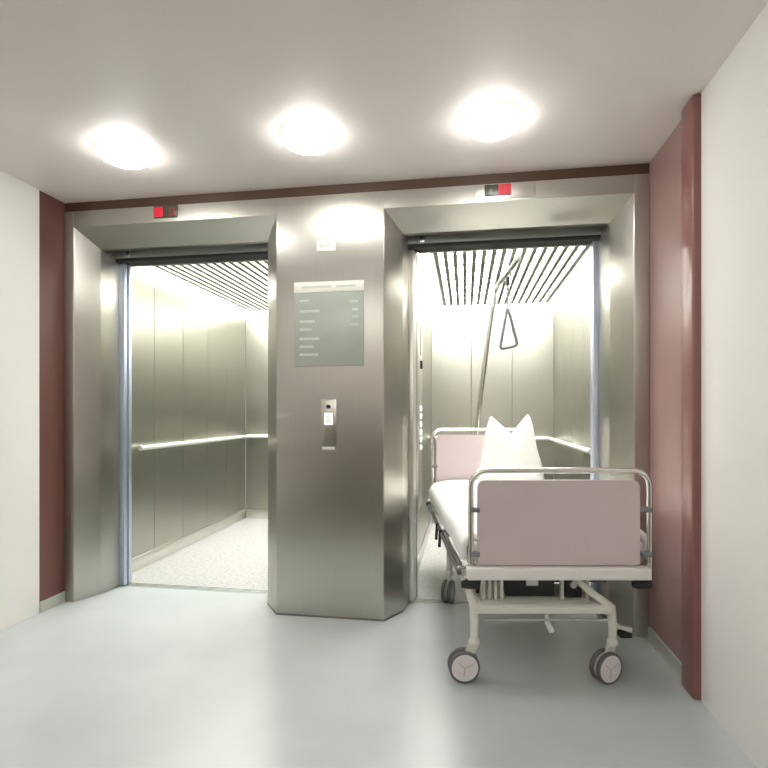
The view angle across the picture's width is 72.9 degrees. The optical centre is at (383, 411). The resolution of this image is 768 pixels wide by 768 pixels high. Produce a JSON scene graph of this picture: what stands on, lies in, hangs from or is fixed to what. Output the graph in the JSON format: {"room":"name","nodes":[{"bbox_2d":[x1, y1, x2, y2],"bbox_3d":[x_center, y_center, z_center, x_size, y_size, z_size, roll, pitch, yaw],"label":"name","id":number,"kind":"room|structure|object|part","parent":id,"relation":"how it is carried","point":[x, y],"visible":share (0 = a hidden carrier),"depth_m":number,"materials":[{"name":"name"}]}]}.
{"room":"hospital interior","nodes":[
{"label":"hospital interior","id":0,"kind":"room"},
{"bbox_2d":[0,170,38,630],"bbox_3d":[-2.718,-0.068,0.615,0.120,2.735,5.580,0,0,9],"label":"wall","id":1,"kind":"structure","parent":0,"point":[19,201],"depth_m":3.21,"materials":[{"name":"white paint"}]},
{"bbox_2d":[39,190,64,601],"bbox_3d":[-2.236,-0.068,3.708,0.120,2.735,0.680,0,0,9],"label":"wall panel","id":2,"kind":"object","parent":1,"relation":"attached to","point":[51,210],"depth_m":3.46,"materials":[{"name":"red wood"}]},
{"bbox_2d":[39,591,64,612],"bbox_3d":[-2.207,1.265,3.465,0.012,0.070,0.208,0,0,9],"label":"baseboard","id":3,"kind":"structure","parent":1,"relation":"attached to","point":[55,600],"depth_m":3.45,"materials":[{"name":"grey metal"}]},
{"bbox_2d":[0,586,755,767],"bbox_3d":[-0.457,1.360,2.495,4.010,0.120,2.290,0,0,9],"label":"floor","id":4,"kind":"structure","parent":0,"point":[121,676],"depth_m":2.39,"materials":[{"name":"plastic"}]},
{"bbox_2d":[64,198,276,601],"bbox_3d":[-1.411,-0.026,3.663,1.525,2.692,0.425,0,0,9],"label":"portal","id":5,"kind":"object","parent":4,"relation":"on","point":[102,247],"visible":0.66,"depth_m":3.64,"materials":[{"name":"metal"}]},
{"bbox_3d":[-1.951,0.091,3.890,0.044,2.394,0.037,0,0,9],"label":"door","id":6,"kind":"part","parent":5,"relation":"part of","materials":[{"name":"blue metal"}]},
{"bbox_2d":[154,205,177,218],"bbox_3d":[-1.448,-1.329,3.449,0.172,0.080,0.010,0,0,9],"label":"indicator","id":7,"kind":"object","parent":5,"relation":"attached to","point":[168,211],"visible":1,"depth_m":3.45,"materials":[{"name":"grey"}]},
{"bbox_3d":[-1.372,1.308,3.833,1.206,0.024,0.077,0,0,9],"label":"sill","id":8,"kind":"part","parent":5,"relation":"part of","materials":[{"name":"metal"}]},
{"bbox_2d":[132,260,267,589],"bbox_3d":[-1.195,0.013,5.095,1.460,2.675,2.460,0,0,9],"label":"car","id":9,"kind":"object","parent":5,"relation":"attached to","point":[192,525],"visible":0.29,"depth_m":4.95,"materials":[{"name":"metal"}]},
{"bbox_3d":[-1.882,1.244,5.205,0.011,0.107,2.368,0,0,9],"label":"skirting","id":10,"kind":"part","parent":9,"relation":"part of","materials":[{"name":"metal"}]},
{"bbox_3d":[-1.815,0.295,5.272,0.040,0.040,2.120,0,0,9],"label":"handrail","id":11,"kind":"part","parent":9,"relation":"part of","materials":[{"name":"white metal"}]},
{"bbox_2d":[141,266,251,313],"bbox_3d":[-1.825,-1.200,5.223,0.093,0.009,2.280,0,0,9],"label":"light","id":12,"kind":"object","parent":9,"relation":"attached to","point":[155,272],"depth_m":5.05,"materials":[{"name":"white"}]},
{"bbox_3d":[-1.012,1.244,6.276,1.376,0.107,0.011,0,0,9],"label":"skirting","id":13,"kind":"part","parent":9,"relation":"part of","materials":[{"name":"metal"}]},
{"bbox_3d":[-1.020,0.295,6.221,1.300,0.040,0.040,0,0,9],"label":"handrail","id":14,"kind":"part","parent":9,"relation":"part of","materials":[{"name":"white metal"}]},
{"bbox_2d":[268,191,408,620],"bbox_3d":[-0.327,-0.036,3.491,0.964,2.672,0.422,0,0,9],"label":"steel pillar","id":15,"kind":"structure","parent":4,"relation":"on","point":[338,522],"depth_m":3.29,"materials":[{"name":"grey metal"}]},
{"bbox_2d":[317,239,335,251],"bbox_3d":[-0.365,-1.053,3.282,0.124,0.076,0.007,0,0,9],"label":"number plate","id":16,"kind":"object","parent":15,"relation":"attached to","point":[322,244],"visible":1,"depth_m":3.28,"materials":[{"name":"white plastic"}]},
{"bbox_2d":[294,280,363,365],"bbox_3d":[-0.348,-0.556,3.276,0.452,0.532,0.013,0,0,9],"label":"board","id":17,"kind":"object","parent":15,"relation":"attached to","point":[329,315],"visible":1,"depth_m":3.27,"materials":[{"name":"white"}]},
{"bbox_2d":[321,399,336,451],"bbox_3d":[-0.350,0.085,3.273,0.104,0.330,0.019,0,0,9],"label":"panel","id":18,"kind":"object","parent":15,"relation":"attached to","point":[328,406],"visible":1,"depth_m":3.27,"materials":[{"name":"metal"}]},
{"bbox_2d":[384,174,648,637],"bbox_3d":[0.797,-0.026,3.320,1.547,2.692,0.425,0,0,9],"label":"portal","id":19,"kind":"object","parent":4,"relation":"on","point":[610,214],"visible":0.77,"depth_m":3.16,"materials":[{"name":"metal"}]},
{"bbox_3d":[0.189,0.091,3.557,0.035,2.394,0.037,0,0,9],"label":"door","id":20,"kind":"part","parent":19,"relation":"part of","materials":[{"name":"metal"}]},
{"bbox_3d":[0.785,1.308,3.497,1.231,0.024,0.077,0,0,9],"label":"sill","id":21,"kind":"part","parent":19,"relation":"part of","materials":[{"name":"metal"}]},
{"bbox_2d":[416,244,590,600],"bbox_3d":[1.043,0.013,4.746,1.430,2.675,2.460,0,0,9],"label":"car","id":22,"kind":"object","parent":19,"relation":"attached to","point":[545,378],"visible":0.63,"depth_m":5.43,"materials":[{"name":"metal"}]},
{"bbox_3d":[0.207,0.048,3.656,0.055,2.499,0.041,0,0,9],"label":"post","id":23,"kind":"part","parent":22,"relation":"part of","materials":[{"name":"metal"}]},
{"bbox_3d":[0.302,-0.100,4.406,0.012,1.800,0.400,0,0,9],"label":"control panel","id":24,"kind":"part","parent":22,"relation":"part of","materials":[{"name":"metal"}]},
{"bbox_3d":[0.371,1.244,4.855,0.011,0.107,2.368,0,0,9],"label":"skirting","id":25,"kind":"part","parent":22,"relation":"part of","materials":[{"name":"metal"}]},
{"bbox_2d":[418,253,441,307],"bbox_3d":[0.436,-1.200,4.871,0.108,0.009,2.280,0,0,9],"label":"light","id":26,"kind":"object","parent":22,"relation":"attached to","point":[427,271],"depth_m":4.69,"materials":[{"name":"white"}]},
{"bbox_3d":[1.226,1.244,5.927,1.346,0.107,0.011,0,0,9],"label":"skirting","id":27,"kind":"part","parent":22,"relation":"part of","materials":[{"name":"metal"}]},
{"bbox_3d":[1.218,0.295,5.872,1.270,0.040,0.040,0,0,9],"label":"handrail","id":28,"kind":"part","parent":22,"relation":"part of","materials":[{"name":"white metal"}]},
{"bbox_2d":[444,303,546,307],"bbox_3d":[1.248,-1.200,5.870,1.130,0.009,0.055,0,0,9],"label":"light","id":29,"kind":"object","parent":22,"relation":"attached to","point":[529,305],"depth_m":5.87,"materials":[{"name":"white"}]},
{"bbox_3d":[1.223,-1.239,5.712,1.128,0.012,0.012,0,0,9],"label":"cross rod","id":30,"kind":"part","parent":22,"relation":"part of","materials":[{"name":"grey metal"}]},
{"bbox_3d":[1.187,-1.239,5.478,1.128,0.012,0.012,0,0,9],"label":"cross rod","id":31,"kind":"part","parent":22,"relation":"part of","materials":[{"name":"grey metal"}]},
{"bbox_3d":[1.150,-1.239,5.244,1.128,0.012,0.012,0,0,9],"label":"cross rod","id":32,"kind":"part","parent":22,"relation":"part of","materials":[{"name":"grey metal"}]},
{"bbox_3d":[1.114,-1.239,5.010,1.128,0.012,0.012,0,0,9],"label":"cross rod","id":33,"kind":"part","parent":22,"relation":"part of","materials":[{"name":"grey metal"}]},
{"bbox_3d":[1.078,-1.239,4.776,1.128,0.012,0.012,0,0,9],"label":"cross rod","id":34,"kind":"part","parent":22,"relation":"part of","materials":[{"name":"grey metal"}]},
{"bbox_3d":[1.041,-1.239,4.542,1.128,0.012,0.012,0,0,9],"label":"cross rod","id":35,"kind":"part","parent":22,"relation":"part of","materials":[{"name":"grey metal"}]},
{"bbox_3d":[1.078,-1.315,4.776,1.130,0.010,2.130,0,0,9],"label":"light panel","id":36,"kind":"part","parent":22,"relation":"part of","materials":[{"name":"white plastic"}]},
{"bbox_3d":[1.005,-1.239,4.308,1.128,0.012,0.012,0,0,9],"label":"cross rod","id":37,"kind":"part","parent":22,"relation":"part of","materials":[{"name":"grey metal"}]},
{"bbox_3d":[0.968,-1.239,4.074,1.128,0.012,0.012,0,0,9],"label":"cross rod","id":38,"kind":"part","parent":22,"relation":"part of","materials":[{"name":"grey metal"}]},
{"bbox_3d":[1.688,0.295,4.828,0.040,0.040,1.920,0,0,9],"label":"handrail","id":39,"kind":"part","parent":22,"relation":"part of","materials":[{"name":"white metal"}]},
{"bbox_2d":[549,252,589,304],"bbox_3d":[1.688,-1.200,4.676,0.048,0.009,2.280,0,0,9],"label":"light","id":40,"kind":"object","parent":22,"relation":"attached to","point":[584,262],"depth_m":4.69,"materials":[{"name":"white plastic"}]},
{"bbox_2d":[475,181,534,199],"bbox_3d":[0.721,-1.325,3.109,0.350,0.091,0.014,0,0,9],"label":"indicator","id":41,"kind":"object","parent":19,"relation":"attached to","point":[515,189],"visible":1,"depth_m":3.11,"materials":[{"name":"metal"}]},
{"bbox_3d":[1.371,0.091,3.373,0.035,2.394,0.037,0,0,9],"label":"door","id":42,"kind":"part","parent":19,"relation":"part of","materials":[{"name":"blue metal"}]},
{"bbox_2d":[426,255,652,684],"bbox_3d":[0.827,0.070,3.443,1.039,2.459,2.076,0,0,0],"label":"hospital bed","id":43,"kind":"object","parent":4,"relation":"on","point":[533,535],"depth_m":2.46,"materials":[{"name":"laminate"}]},
{"bbox_3d":[0.455,1.017,3.590,0.050,0.186,0.043,0,0,0],"label":"leg","id":44,"kind":"part","parent":43,"relation":"part of","materials":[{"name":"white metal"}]},
{"bbox_3d":[0.825,0.458,4.400,0.768,0.525,0.020,0,0,0],"label":"headboard","id":45,"kind":"part","parent":43,"relation":"part of","materials":[{"name":"plastic"}]},
{"bbox_3d":[0.420,0.954,2.520,0.076,0.313,0.043,0,0,0],"label":"leg","id":46,"kind":"part","parent":43,"relation":"part of","materials":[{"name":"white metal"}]},
{"bbox_3d":[0.836,0.458,4.400,0.877,0.644,0.027,0,0,0],"label":"rail","id":47,"kind":"part","parent":43,"relation":"part of","materials":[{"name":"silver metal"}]},
{"bbox_3d":[0.493,0.862,2.582,0.016,0.132,0.025,0,0,0],"label":"post","id":48,"kind":"part","parent":43,"relation":"part of","materials":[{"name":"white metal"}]},
{"bbox_3d":[0.523,0.862,2.582,0.016,0.132,0.025,0,0,0],"label":"post","id":49,"kind":"part","parent":43,"relation":"part of","materials":[{"name":"white metal"}]},
{"bbox_3d":[0.553,0.862,2.582,0.016,0.132,0.025,0,0,0],"label":"post","id":50,"kind":"part","parent":43,"relation":"part of","materials":[{"name":"white metal"}]},
{"bbox_3d":[0.583,0.862,2.582,0.016,0.132,0.025,0,0,0],"label":"post","id":51,"kind":"part","parent":43,"relation":"part of","materials":[{"name":"white metal"}]},
{"bbox_3d":[0.964,-0.796,4.020,0.151,0.632,0.031,0,0,-3],"label":"grab handle","id":52,"kind":"part","parent":43,"relation":"part of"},
{"bbox_3d":[0.761,0.944,3.280,0.643,0.043,1.620,0,0,0],"label":"frame","id":53,"kind":"part","parent":43,"relation":"part of","materials":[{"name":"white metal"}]},
{"bbox_3d":[0.735,0.875,2.690,0.245,0.101,0.160,0,0,0],"label":"lift motor","id":54,"kind":"part","parent":43,"relation":"part of","materials":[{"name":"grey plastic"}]},
{"bbox_2d":[478,584,598,604],"bbox_3d":[0.760,0.934,2.660,0.555,0.012,0.300,0,0,0],"label":"tray","id":55,"kind":"object","parent":43,"relation":"on","point":[555,598],"depth_m":2.57,"materials":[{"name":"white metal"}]},
{"bbox_3d":[0.798,1.007,2.520,0.620,0.013,0.012,0,0,0],"label":"brake rod","id":56,"kind":"part","parent":43,"relation":"part of","materials":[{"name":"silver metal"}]},
{"bbox_2d":[467,539,642,562],"bbox_3d":[0.837,0.682,3.440,0.850,0.109,1.840,0,0,0],"label":"mattress","id":57,"kind":"object","parent":43,"relation":"on","point":[475,540],"visible":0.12,"depth_m":2.52,"materials":[{"name":"white fabric"}]},
{"bbox_2d":[429,480,646,559],"bbox_3d":[0.836,0.639,3.440,0.945,0.183,1.819,0,0,0],"label":"duvet","id":58,"kind":"object","parent":57,"relation":"on","point":[449,498],"visible":0.22,"depth_m":3.20,"materials":[{"name":"white fabric"}]},
{"bbox_2d":[478,415,544,480],"bbox_3d":[1.012,0.294,4.138,0.536,0.544,0.165,0,0,0],"label":"pillow","id":59,"kind":"object","parent":58,"relation":"on","point":[502,448],"visible":0.87,"depth_m":4.08,"materials":[{"name":"white fabric"}]},
{"bbox_3d":[0.827,0.524,2.470,0.768,0.402,0.020,0,0,0],"label":"footboard","id":60,"kind":"part","parent":43,"relation":"part of","materials":[{"name":"plastic"}]},
{"bbox_3d":[0.838,0.522,2.470,0.877,0.516,0.027,0,0,0],"label":"rail","id":61,"kind":"part","parent":43,"relation":"part of","materials":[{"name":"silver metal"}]},
{"bbox_3d":[0.883,0.862,2.583,0.016,0.132,0.025,0,0,0],"label":"post","id":62,"kind":"part","parent":43,"relation":"part of","materials":[{"name":"white metal"}]},
{"bbox_3d":[1.008,0.862,2.583,0.016,0.132,0.025,0,0,0],"label":"post","id":63,"kind":"part","parent":43,"relation":"part of","materials":[{"name":"white metal"}]},
{"bbox_3d":[1.020,0.950,2.520,0.216,0.320,0.043,0,0,0],"label":"leg","id":64,"kind":"part","parent":43,"relation":"part of","materials":[{"name":"white metal"}]},
{"bbox_2d":[0,0,767,202],"bbox_3d":[-0.753,-1.495,0.593,5.570,0.120,6.380,0,0,9],"label":"ceiling","id":65,"kind":"structure","parent":0,"point":[210,88],"depth_m":2.28,"materials":[{"name":"white paint"}]},
{"bbox_2d":[95,137,152,168],"bbox_3d":[-1.423,-1.398,2.853,0.280,0.074,0.280,0,0,9],"label":"ceiling lamp","id":66,"kind":"object","parent":65,"relation":"attached to","point":[120,152],"visible":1,"depth_m":2.78,"materials":[{"name":"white glass"}]},
{"bbox_2d":[281,120,335,154],"bbox_3d":[-0.391,-1.398,2.692,0.280,0.074,0.280,0,0,9],"label":"ceiling lamp","id":67,"kind":"object","parent":65,"relation":"attached to","point":[306,137],"visible":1,"depth_m":2.62,"materials":[{"name":"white glass"}]},
{"bbox_2d":[464,103,521,140],"bbox_3d":[0.533,-1.398,2.548,0.280,0.074,0.280,0,0,9],"label":"ceiling lamp","id":68,"kind":"object","parent":65,"relation":"attached to","point":[492,121],"visible":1,"depth_m":2.48,"materials":[{"name":"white glass"}]},
{"bbox_2d":[649,3,767,767],"bbox_3d":[1.178,-0.068,0.353,0.120,2.735,6.260,0,0,9],"label":"wall","id":69,"kind":"structure","parent":0,"point":[734,103],"depth_m":2.12,"materials":[{"name":"white paint"}]},
{"bbox_2d":[65,163,648,211],"bbox_3d":[-0.329,-1.403,3.313,3.770,0.062,0.054,0,0,9],"label":"trim","id":70,"kind":"structure","parent":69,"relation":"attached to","point":[631,169],"depth_m":3.25,"materials":[{"name":"brown wood"}]},
{"bbox_2d":[646,626,680,680],"bbox_3d":[1.477,1.265,2.732,0.022,0.070,0.523,0,0,9],"label":"baseboard","id":71,"kind":"structure","parent":69,"relation":"attached to","point":[662,649],"depth_m":2.73,"materials":[{"name":"grey"}]},
{"bbox_2d":[681,94,700,699],"bbox_3d":[1.479,-0.068,2.398,0.155,2.735,0.135,0,0,9],"label":"trim","id":72,"kind":"structure","parent":69,"relation":"attached to","point":[691,113],"depth_m":2.36,"materials":[{"name":"red wood"}]}
]}

